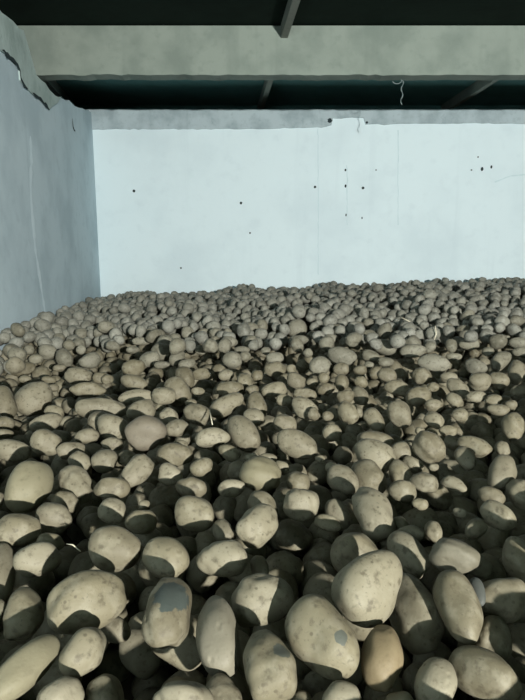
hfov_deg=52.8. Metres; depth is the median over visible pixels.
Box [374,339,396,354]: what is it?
potato
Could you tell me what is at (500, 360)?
potato
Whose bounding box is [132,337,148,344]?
potato
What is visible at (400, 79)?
hanging wire
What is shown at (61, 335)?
potato
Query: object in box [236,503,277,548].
potato
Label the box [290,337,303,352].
potato
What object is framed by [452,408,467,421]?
potato
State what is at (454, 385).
potato
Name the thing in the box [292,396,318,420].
potato
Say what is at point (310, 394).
potato
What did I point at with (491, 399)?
potato
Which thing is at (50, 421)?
potato
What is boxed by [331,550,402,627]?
potato
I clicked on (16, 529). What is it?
potato
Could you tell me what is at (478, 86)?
ceiling beam
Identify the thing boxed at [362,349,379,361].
potato
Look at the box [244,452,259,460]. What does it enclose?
potato
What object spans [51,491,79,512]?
potato
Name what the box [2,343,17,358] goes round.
potato
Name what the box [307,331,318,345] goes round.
potato
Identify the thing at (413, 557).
potato
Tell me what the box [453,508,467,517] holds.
potato
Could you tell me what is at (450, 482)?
potato
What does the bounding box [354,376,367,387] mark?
potato
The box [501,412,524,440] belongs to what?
potato
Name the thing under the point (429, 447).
potato
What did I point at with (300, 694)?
potato
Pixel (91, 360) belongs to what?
potato
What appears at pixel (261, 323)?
potato
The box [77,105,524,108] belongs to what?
trim
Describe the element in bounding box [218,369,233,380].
potato
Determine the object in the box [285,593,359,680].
potato
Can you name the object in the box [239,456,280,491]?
potato
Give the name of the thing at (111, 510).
potato
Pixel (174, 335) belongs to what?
potato
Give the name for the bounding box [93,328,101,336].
potato
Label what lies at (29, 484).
potato
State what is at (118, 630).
potato
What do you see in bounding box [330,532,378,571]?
potato
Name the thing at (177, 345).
potato
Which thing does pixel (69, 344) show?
potato
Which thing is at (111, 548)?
potato
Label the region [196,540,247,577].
potato
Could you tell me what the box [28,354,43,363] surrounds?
potato
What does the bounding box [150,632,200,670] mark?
potato
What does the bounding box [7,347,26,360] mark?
potato
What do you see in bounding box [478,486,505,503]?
potato
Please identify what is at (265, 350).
potato
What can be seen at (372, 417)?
potato
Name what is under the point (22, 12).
ceiling
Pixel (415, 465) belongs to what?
potato
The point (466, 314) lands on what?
potato
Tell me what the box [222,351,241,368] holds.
potato
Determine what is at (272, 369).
potato
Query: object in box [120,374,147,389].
potato
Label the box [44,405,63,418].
potato
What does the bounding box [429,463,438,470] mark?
potato
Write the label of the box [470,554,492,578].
potato
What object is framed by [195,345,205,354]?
potato
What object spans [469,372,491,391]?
potato
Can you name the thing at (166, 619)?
potato
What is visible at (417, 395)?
potato
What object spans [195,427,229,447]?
potato
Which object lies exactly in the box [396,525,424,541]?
potato
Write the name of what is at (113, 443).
potato
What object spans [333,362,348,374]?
potato
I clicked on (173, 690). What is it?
potato
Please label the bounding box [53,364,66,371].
potato
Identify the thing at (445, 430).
potato
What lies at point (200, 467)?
potato
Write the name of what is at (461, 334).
potato
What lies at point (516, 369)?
potato
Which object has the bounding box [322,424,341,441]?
potato
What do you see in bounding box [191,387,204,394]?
potato
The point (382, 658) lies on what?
potato
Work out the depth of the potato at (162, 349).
3.34 m
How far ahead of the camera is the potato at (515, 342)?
3.54 m
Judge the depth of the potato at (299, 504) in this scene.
1.23 m
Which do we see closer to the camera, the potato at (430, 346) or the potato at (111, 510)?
the potato at (111, 510)
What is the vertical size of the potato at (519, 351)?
0.065 m
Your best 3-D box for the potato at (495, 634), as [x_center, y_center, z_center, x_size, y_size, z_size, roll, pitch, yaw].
[0.374,0.472,0.856,0.058,0.064,0.080,8,13,40]
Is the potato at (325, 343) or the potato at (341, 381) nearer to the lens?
the potato at (341, 381)
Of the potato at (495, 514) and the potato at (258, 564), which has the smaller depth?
the potato at (258, 564)
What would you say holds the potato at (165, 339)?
on the heap
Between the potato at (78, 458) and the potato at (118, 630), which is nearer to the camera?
the potato at (118, 630)
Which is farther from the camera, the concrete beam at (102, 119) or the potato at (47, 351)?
the concrete beam at (102, 119)
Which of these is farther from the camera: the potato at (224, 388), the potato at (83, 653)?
the potato at (224, 388)
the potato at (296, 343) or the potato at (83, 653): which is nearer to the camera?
the potato at (83, 653)
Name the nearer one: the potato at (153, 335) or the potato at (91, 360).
the potato at (91, 360)
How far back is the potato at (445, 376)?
2.68 m
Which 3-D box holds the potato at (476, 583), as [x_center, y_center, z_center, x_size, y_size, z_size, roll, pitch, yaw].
[0.369,0.415,0.909,0.027,0.030,0.050,1,10,8]
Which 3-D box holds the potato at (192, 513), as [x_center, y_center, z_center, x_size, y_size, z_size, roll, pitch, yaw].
[-0.154,0.372,1.208,0.093,0.079,0.075,1,10,8]
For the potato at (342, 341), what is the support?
on the heap
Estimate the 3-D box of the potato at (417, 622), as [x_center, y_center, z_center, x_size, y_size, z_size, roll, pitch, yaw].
[0.264,0.465,0.939,0.082,0.102,0.140,-3,10,-18]
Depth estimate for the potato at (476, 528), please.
1.18 m
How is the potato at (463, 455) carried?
on the heap
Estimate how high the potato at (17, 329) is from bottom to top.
0.097 m
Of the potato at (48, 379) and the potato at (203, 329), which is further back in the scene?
the potato at (203, 329)
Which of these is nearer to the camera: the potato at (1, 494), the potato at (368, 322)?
the potato at (1, 494)
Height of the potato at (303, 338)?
0.070 m
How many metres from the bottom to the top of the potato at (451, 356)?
0.050 m
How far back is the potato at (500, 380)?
2.59 m
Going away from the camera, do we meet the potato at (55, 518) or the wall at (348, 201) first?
the potato at (55, 518)
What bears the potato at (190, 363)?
on the heap
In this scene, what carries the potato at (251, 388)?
on the heap
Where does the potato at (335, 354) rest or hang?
on the heap
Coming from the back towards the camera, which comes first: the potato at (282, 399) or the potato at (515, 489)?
the potato at (282, 399)
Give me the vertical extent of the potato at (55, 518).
0.072 m
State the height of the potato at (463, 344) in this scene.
0.080 m
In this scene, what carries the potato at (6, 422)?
on the heap
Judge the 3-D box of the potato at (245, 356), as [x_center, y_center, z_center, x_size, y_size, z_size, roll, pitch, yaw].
[-0.109,0.037,3.252,0.069,0.059,0.060,5,11,28]
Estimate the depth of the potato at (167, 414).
2.01 m
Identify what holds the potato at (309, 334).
on the heap
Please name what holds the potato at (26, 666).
on the heap
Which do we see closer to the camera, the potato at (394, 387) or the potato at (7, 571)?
the potato at (7, 571)
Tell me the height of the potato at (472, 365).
0.093 m
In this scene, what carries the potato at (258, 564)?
on the heap
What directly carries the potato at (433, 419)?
on the heap
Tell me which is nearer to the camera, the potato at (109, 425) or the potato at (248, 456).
the potato at (248, 456)
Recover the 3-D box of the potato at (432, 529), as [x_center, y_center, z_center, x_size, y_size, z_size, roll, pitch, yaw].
[0.380,0.404,1.179,0.038,0.043,0.050,2,10,12]
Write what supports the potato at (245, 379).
on the heap
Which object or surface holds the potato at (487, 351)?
on the heap
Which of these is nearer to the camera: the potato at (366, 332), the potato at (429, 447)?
the potato at (429, 447)
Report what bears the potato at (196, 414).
on the heap
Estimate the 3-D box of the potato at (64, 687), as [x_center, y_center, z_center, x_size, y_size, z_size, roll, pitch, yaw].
[-0.266,0.458,0.697,0.047,0.048,0.059,8,13,40]
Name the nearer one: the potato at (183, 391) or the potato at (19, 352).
the potato at (183, 391)
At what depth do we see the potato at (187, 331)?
3.94 m
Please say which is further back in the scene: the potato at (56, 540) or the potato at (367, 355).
the potato at (367, 355)
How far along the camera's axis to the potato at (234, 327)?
4.07 m
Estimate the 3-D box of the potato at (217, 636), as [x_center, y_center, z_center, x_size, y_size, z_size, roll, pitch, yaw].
[-0.070,0.436,0.814,0.066,0.070,0.132,-1,10,-7]
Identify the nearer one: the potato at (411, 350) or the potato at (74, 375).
the potato at (74, 375)
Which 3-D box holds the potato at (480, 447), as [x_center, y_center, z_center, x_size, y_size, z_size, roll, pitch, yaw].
[0.657,0.300,1.641,0.106,0.065,0.056,9,13,44]
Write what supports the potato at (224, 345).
on the heap
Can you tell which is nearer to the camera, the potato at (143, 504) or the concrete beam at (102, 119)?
the potato at (143, 504)
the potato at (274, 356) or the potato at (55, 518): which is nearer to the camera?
the potato at (55, 518)
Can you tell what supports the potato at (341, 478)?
on the heap
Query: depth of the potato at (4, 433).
1.81 m
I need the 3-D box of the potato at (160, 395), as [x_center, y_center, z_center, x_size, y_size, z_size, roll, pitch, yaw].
[-0.433,0.201,2.318,0.104,0.077,0.079,-2,10,-13]
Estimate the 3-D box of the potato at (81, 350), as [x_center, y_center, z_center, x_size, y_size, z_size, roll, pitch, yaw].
[-1.182,0.000,3.447,0.065,0.065,0.058,-3,10,-18]
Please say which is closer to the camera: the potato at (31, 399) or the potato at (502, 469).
the potato at (502, 469)
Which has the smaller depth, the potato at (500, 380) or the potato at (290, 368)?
the potato at (500, 380)
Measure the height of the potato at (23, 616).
0.065 m
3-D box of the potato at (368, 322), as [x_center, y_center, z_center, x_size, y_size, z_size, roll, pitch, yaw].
[0.849,-0.215,4.218,0.095,0.080,0.078,1,10,8]
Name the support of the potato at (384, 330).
on the heap
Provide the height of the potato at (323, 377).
0.061 m
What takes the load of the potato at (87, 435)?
on the heap
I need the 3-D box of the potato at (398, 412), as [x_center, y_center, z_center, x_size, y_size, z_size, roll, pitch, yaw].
[0.512,0.240,1.988,0.091,0.098,0.105,2,10,9]
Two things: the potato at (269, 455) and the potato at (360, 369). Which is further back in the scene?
the potato at (360, 369)
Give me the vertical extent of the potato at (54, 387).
0.037 m
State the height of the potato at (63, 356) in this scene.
0.117 m
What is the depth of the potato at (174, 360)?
3.16 m
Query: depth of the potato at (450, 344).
3.46 m
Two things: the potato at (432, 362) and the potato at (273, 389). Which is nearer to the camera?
the potato at (273, 389)
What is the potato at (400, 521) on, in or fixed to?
on the heap
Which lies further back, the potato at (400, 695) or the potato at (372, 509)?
the potato at (372, 509)
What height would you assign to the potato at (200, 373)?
0.064 m
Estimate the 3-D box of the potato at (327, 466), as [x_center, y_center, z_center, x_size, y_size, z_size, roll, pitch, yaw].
[0.201,0.338,1.528,0.040,0.030,0.029,3,10,17]
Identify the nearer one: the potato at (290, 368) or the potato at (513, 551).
the potato at (513, 551)
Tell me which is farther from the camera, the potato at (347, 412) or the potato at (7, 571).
the potato at (347, 412)
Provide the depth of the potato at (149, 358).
3.14 m
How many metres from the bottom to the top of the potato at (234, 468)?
0.061 m
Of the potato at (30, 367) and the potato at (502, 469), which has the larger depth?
the potato at (30, 367)
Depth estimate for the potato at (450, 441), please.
1.71 m
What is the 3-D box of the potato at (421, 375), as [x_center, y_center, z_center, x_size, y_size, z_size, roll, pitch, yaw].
[0.826,0.135,2.741,0.102,0.094,0.081,3,10,19]
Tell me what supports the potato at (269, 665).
on the heap
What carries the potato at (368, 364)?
on the heap
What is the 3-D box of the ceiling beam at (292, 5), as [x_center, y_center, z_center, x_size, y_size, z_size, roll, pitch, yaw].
[0.465,-2.699,2.580,0.066,0.128,10.834,-1,10,-5]
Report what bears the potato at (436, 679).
on the heap
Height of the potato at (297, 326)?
0.136 m
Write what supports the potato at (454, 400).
on the heap
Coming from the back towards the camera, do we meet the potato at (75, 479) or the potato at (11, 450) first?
the potato at (11, 450)
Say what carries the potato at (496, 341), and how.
on the heap
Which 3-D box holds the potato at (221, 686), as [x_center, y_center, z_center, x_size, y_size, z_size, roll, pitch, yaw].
[-0.055,0.477,0.721,0.050,0.048,0.066,-8,12,-39]
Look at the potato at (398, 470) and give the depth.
1.48 m
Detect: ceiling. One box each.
[0,0,524,104]
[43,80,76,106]
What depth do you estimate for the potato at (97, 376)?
2.68 m
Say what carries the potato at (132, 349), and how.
on the heap
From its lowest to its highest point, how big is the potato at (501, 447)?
0.046 m
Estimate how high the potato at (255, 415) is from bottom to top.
0.062 m
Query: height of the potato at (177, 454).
0.074 m
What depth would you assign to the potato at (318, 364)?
2.95 m
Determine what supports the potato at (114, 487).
on the heap
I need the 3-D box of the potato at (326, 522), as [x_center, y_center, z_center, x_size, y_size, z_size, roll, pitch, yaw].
[0.151,0.398,1.216,0.064,0.038,0.040,3,10,16]
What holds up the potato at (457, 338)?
on the heap
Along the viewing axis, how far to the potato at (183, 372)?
2.69 m
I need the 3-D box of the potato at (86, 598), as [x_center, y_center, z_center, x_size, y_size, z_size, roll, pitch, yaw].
[-0.292,0.419,0.883,0.126,0.093,0.090,-3,10,-19]
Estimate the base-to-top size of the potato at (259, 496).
0.069 m
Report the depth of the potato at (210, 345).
3.13 m
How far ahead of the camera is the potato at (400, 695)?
0.72 m
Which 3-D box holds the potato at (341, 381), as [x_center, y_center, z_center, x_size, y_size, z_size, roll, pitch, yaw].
[0.391,0.160,2.604,0.068,0.079,0.093,3,10,16]
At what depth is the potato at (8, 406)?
2.13 m
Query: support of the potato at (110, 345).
on the heap
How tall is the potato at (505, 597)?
0.085 m
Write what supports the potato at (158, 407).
on the heap
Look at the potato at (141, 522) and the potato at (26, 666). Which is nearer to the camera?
the potato at (26, 666)
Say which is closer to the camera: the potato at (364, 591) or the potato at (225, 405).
the potato at (364, 591)
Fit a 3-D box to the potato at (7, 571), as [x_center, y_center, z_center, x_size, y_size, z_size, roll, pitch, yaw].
[-0.515,0.438,1.040,0.055,0.070,0.124,-3,10,-17]
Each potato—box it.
[0,385,17,418]
[0,416,14,429]
[0,429,13,438]
[0,439,31,461]
[0,492,3,507]
[0,513,40,546]
[0,543,15,601]
[0,599,5,621]
[0,634,59,699]
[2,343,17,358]
[3,587,43,640]
[4,460,53,513]
[5,356,25,373]
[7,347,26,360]
[10,323,25,336]
[11,362,35,376]
[13,542,61,577]
[14,381,52,415]
[19,375,30,382]
[24,345,33,354]
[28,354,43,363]
[29,413,61,431]
[30,429,61,455]
[35,502,71,533]
[36,533,64,549]
[36,676,84,699]
[38,344,56,359]
[42,376,55,383]
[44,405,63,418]
[46,569,126,634]
[49,384,58,391]
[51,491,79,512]
[53,333,64,341]
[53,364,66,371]
[55,348,72,367]
[56,442,84,459]
[58,465,92,504]
[58,627,106,677]
[63,339,74,350]
[64,367,92,383]
[68,451,91,471]
[69,382,106,397]
[74,337,85,347]
[74,428,99,443]
[75,328,86,337]
[75,398,127,417]
[76,345,85,354]
[78,352,100,368]
[85,673,123,699]
[87,411,106,431]
[88,525,141,571]
[91,449,117,472]
[92,372,106,383]
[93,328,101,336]
[93,477,130,498]
[97,320,114,332]
[97,413,127,441]
[97,497,125,523]
[100,616,130,643]
[101,374,113,383]
[101,437,122,450]
[106,341,119,350]
[117,450,134,465]
[118,389,151,404]
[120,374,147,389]
[121,454,153,487]
[122,359,145,375]
[124,415,166,450]
[125,510,156,534]
[126,346,139,353]
[126,399,155,419]
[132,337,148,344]
[138,500,149,509]
[139,351,159,366]
[141,577,191,648]
[142,537,189,578]
[145,328,161,342]
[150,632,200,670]
[151,343,170,360]
[152,387,175,404]
[153,681,213,699]
[154,361,169,368]
[155,404,163,411]
[156,335,172,344]
[156,443,193,466]
[158,462,182,485]
[159,407,177,423]
[163,376,191,406]
[166,419,188,436]
[169,338,185,354]
[169,351,184,366]
[170,333,180,338]
[173,440,187,446]
[174,495,213,531]
[175,366,194,387]
[175,477,206,497]
[178,359,195,367]
[181,326,194,338]
[183,403,209,425]
[185,399,196,404]
[190,457,212,476]
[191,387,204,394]
[193,368,209,379]
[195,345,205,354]
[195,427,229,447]
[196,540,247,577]
[196,595,240,676]
[199,328,208,334]
[202,338,217,352]
[206,673,241,699]
[209,327,221,337]
[209,392,243,417]
[211,336,219,343]
[212,519,233,540]
[216,381,243,395]
[218,338,231,353]
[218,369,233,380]
[218,444,240,462]
[218,479,244,496]
[222,336,237,346]
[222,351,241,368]
[227,415,260,451]
[227,460,243,479]
[231,573,294,627]
[232,324,238,333]
[234,346,249,353]
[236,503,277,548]
[237,373,252,388]
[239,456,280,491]
[240,351,250,360]
[243,408,264,425]
[243,629,296,699]
[244,335,257,346]
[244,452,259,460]
[245,385,258,394]
[246,391,266,416]
[247,322,258,331]
[247,490,277,516]
[250,555,268,573]
[251,370,262,381]
[256,319,267,329]
[260,453,276,461]
[261,347,270,354]
[261,381,286,396]
[264,361,285,376]
[266,352,283,362]
[273,414,296,431]
[276,394,292,405]
[276,460,288,474]
[277,428,316,458]
[283,488,318,520]
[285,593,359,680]
[286,364,295,372]
[286,471,309,489]
[287,372,305,388]
[288,319,306,335]
[289,335,308,343]
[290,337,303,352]
[291,689,311,699]
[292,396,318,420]
[293,388,316,399]
[303,348,312,357]
[306,378,317,385]
[307,331,313,338]
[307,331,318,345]
[307,407,318,420]
[309,356,330,375]
[314,514,341,531]
[315,455,324,462]
[317,383,334,394]
[318,336,333,351]
[318,372,329,383]
[322,411,333,420]
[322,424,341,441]
[322,680,361,699]
[325,334,337,342]
[325,462,335,470]
[325,498,350,529]
[327,347,356,364]
[327,464,358,494]
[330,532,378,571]
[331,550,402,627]
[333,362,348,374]
[335,374,348,390]
[336,390,353,402]
[337,401,358,423]
[339,337,348,346]
[345,332,362,346]
[351,459,386,492]
[351,487,395,541]
[352,386,368,404]
[353,365,366,374]
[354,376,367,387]
[354,438,395,472]
[357,431,393,445]
[361,625,403,691]
[362,329,375,344]
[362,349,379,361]
[363,318,374,327]
[363,407,384,431]
[364,361,373,368]
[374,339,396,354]
[376,323,391,337]
[377,367,396,382]
[378,357,393,366]
[383,380,410,396]
[385,691,412,699]
[386,400,411,427]
[387,530,431,578]
[388,480,416,501]
[389,459,411,482]
[389,572,444,654]
[391,441,410,460]
[394,516,407,529]
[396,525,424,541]
[400,344,425,357]
[402,456,423,473]
[405,335,420,344]
[405,386,430,405]
[409,472,438,492]
[411,430,445,463]
[412,367,431,384]
[412,498,427,509]
[414,657,457,699]
[415,427,424,433]
[417,354,450,371]
[423,411,444,428]
[424,341,435,352]
[424,520,442,542]
[425,399,442,411]
[427,382,438,391]
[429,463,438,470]
[429,537,479,574]
[433,569,483,644]
[439,425,456,436]
[440,372,457,382]
[441,475,466,491]
[444,435,457,450]
[445,339,456,352]
[446,353,461,360]
[446,378,469,398]
[446,392,461,407]
[448,645,521,699]
[452,336,464,350]
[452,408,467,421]
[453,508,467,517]
[454,446,476,469]
[456,325,470,334]
[457,435,492,457]
[458,339,479,349]
[459,330,468,337]
[460,309,474,321]
[465,358,487,373]
[465,518,487,539]
[466,391,485,402]
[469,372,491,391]
[469,577,485,605]
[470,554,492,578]
[473,615,511,661]
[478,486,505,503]
[480,500,516,530]
[481,577,524,623]
[482,347,494,356]
[485,394,502,404]
[486,404,509,415]
[487,454,516,489]
[489,334,507,349]
[489,372,509,389]
[490,351,511,371]
[494,441,509,454]
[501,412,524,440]
[502,536,524,582]
[505,400,517,409]
[505,479,524,509]
[507,360,524,384]
[508,337,524,347]
[509,315,524,325]
[510,385,524,396]
[511,347,524,356]
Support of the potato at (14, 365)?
on the heap
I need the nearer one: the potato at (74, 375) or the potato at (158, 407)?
the potato at (158, 407)
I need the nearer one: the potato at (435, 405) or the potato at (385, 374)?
the potato at (435, 405)
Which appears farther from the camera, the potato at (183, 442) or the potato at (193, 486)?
the potato at (183, 442)
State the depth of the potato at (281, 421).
1.91 m
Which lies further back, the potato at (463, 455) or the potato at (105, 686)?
the potato at (463, 455)
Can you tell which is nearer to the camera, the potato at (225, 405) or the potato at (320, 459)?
the potato at (320, 459)
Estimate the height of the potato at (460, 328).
0.091 m
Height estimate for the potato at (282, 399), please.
0.051 m
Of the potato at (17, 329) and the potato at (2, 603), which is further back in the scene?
the potato at (17, 329)
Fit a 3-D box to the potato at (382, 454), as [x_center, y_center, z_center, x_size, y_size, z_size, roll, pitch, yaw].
[0.334,0.315,1.584,0.127,0.096,0.098,5,11,29]
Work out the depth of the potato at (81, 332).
3.98 m
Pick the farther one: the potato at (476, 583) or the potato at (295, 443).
the potato at (295, 443)
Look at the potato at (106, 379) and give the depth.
2.64 m
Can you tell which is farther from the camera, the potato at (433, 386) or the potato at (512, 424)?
the potato at (433, 386)
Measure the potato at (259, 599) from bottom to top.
0.082 m
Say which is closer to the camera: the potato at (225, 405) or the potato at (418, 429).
the potato at (418, 429)
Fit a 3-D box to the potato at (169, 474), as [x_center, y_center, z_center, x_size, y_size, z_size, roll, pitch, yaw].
[-0.256,0.345,1.471,0.070,0.063,0.059,1,10,9]
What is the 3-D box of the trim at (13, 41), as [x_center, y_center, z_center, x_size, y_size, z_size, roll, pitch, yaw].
[-1.705,-1.945,1.474,0.050,0.463,8.401,-1,10,-6]
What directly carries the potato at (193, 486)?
on the heap
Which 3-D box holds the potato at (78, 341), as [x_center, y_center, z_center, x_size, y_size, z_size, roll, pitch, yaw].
[-1.297,-0.045,3.748,0.088,0.089,0.120,-1,10,-8]
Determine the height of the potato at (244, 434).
0.118 m
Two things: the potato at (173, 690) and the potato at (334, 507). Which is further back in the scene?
the potato at (334, 507)
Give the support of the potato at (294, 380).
on the heap
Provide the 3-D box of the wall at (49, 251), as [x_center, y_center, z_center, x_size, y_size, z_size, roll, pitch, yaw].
[-1.694,-0.169,0.388,0.318,3.776,14.732,-1,10,-6]
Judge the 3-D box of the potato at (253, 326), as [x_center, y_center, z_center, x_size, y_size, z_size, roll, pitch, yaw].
[-0.090,-0.171,4.123,0.124,0.092,0.089,1,10,3]
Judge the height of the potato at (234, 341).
0.081 m
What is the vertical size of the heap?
1.607 m
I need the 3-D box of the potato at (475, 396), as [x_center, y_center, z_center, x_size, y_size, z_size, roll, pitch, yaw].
[0.935,0.206,2.316,0.086,0.058,0.050,1,10,7]
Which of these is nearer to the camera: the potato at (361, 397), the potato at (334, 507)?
the potato at (334, 507)
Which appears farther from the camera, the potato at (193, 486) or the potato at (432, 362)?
the potato at (432, 362)
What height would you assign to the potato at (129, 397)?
0.070 m
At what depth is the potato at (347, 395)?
2.29 m
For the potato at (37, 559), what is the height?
0.070 m
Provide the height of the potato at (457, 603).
0.074 m
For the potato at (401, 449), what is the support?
on the heap
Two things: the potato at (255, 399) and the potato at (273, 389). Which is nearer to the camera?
the potato at (255, 399)
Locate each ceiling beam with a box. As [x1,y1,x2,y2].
[18,26,524,80]
[257,0,299,108]
[441,80,497,108]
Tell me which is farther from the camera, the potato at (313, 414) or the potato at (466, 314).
the potato at (466, 314)
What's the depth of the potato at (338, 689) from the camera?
0.69 m
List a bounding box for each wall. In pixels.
[0,50,100,350]
[93,118,524,296]
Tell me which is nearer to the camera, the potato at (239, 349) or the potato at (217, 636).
the potato at (217, 636)
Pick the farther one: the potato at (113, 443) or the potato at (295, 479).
the potato at (113, 443)
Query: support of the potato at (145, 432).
on the heap
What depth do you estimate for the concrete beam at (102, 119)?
7.11 m
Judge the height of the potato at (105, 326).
0.099 m
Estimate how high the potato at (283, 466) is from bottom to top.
0.041 m
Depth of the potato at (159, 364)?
3.00 m
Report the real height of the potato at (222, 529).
0.045 m
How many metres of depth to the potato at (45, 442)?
1.65 m
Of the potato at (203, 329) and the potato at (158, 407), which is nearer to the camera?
the potato at (158, 407)
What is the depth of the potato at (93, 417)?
1.96 m
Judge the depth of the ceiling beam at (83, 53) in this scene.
5.24 m
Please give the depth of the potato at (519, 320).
3.85 m
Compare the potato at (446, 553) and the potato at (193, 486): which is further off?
the potato at (193, 486)
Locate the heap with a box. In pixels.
[0,277,524,699]
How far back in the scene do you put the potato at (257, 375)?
2.72 m
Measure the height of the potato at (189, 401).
0.033 m
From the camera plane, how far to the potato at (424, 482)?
1.40 m
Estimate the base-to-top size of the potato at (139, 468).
0.074 m
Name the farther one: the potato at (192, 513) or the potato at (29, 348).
the potato at (29, 348)
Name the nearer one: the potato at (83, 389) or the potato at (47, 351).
the potato at (83, 389)
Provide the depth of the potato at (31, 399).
2.25 m
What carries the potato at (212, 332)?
on the heap
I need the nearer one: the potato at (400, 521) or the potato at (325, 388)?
the potato at (400, 521)
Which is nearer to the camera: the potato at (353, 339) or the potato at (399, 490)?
the potato at (399, 490)
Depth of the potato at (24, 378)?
2.66 m
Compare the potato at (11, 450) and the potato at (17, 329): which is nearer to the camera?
the potato at (11, 450)
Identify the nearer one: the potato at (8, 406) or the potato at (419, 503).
the potato at (419, 503)
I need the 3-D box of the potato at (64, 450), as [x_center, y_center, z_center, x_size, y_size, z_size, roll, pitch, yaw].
[-0.601,0.314,1.656,0.088,0.058,0.054,-5,11,-30]
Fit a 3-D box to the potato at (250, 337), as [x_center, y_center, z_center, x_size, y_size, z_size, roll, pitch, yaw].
[-0.079,-0.055,3.653,0.096,0.096,0.084,0,10,0]
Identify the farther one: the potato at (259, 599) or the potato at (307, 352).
the potato at (307, 352)
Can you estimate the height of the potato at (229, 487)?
0.046 m
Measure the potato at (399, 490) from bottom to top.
0.059 m
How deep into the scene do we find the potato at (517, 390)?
2.41 m
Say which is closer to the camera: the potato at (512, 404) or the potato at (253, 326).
the potato at (512, 404)
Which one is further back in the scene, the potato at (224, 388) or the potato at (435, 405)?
the potato at (224, 388)
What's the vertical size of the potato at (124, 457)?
0.045 m
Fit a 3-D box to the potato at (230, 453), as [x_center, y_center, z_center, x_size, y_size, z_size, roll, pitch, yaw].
[-0.102,0.321,1.639,0.075,0.054,0.048,5,11,28]
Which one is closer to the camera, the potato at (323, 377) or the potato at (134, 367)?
the potato at (323, 377)
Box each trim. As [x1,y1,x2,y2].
[0,11,60,109]
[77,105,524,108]
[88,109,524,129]
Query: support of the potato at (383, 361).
on the heap
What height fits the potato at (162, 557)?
0.074 m
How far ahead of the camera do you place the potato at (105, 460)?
1.54 m
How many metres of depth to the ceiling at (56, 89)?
6.94 m
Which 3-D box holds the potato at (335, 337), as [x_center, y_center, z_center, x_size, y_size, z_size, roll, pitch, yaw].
[0.482,-0.077,3.719,0.097,0.072,0.065,1,10,4]
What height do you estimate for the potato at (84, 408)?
0.088 m
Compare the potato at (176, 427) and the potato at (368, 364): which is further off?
the potato at (368, 364)
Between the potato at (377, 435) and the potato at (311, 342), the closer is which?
the potato at (377, 435)
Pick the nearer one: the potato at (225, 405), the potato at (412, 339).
the potato at (225, 405)
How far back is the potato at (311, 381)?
2.59 m
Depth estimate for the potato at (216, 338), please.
3.67 m
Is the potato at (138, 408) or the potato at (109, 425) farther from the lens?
the potato at (138, 408)
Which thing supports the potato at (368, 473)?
on the heap
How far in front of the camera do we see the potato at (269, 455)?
1.58 m
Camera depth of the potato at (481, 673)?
0.75 m
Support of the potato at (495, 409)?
on the heap
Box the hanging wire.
[392,79,403,104]
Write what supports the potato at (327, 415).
on the heap

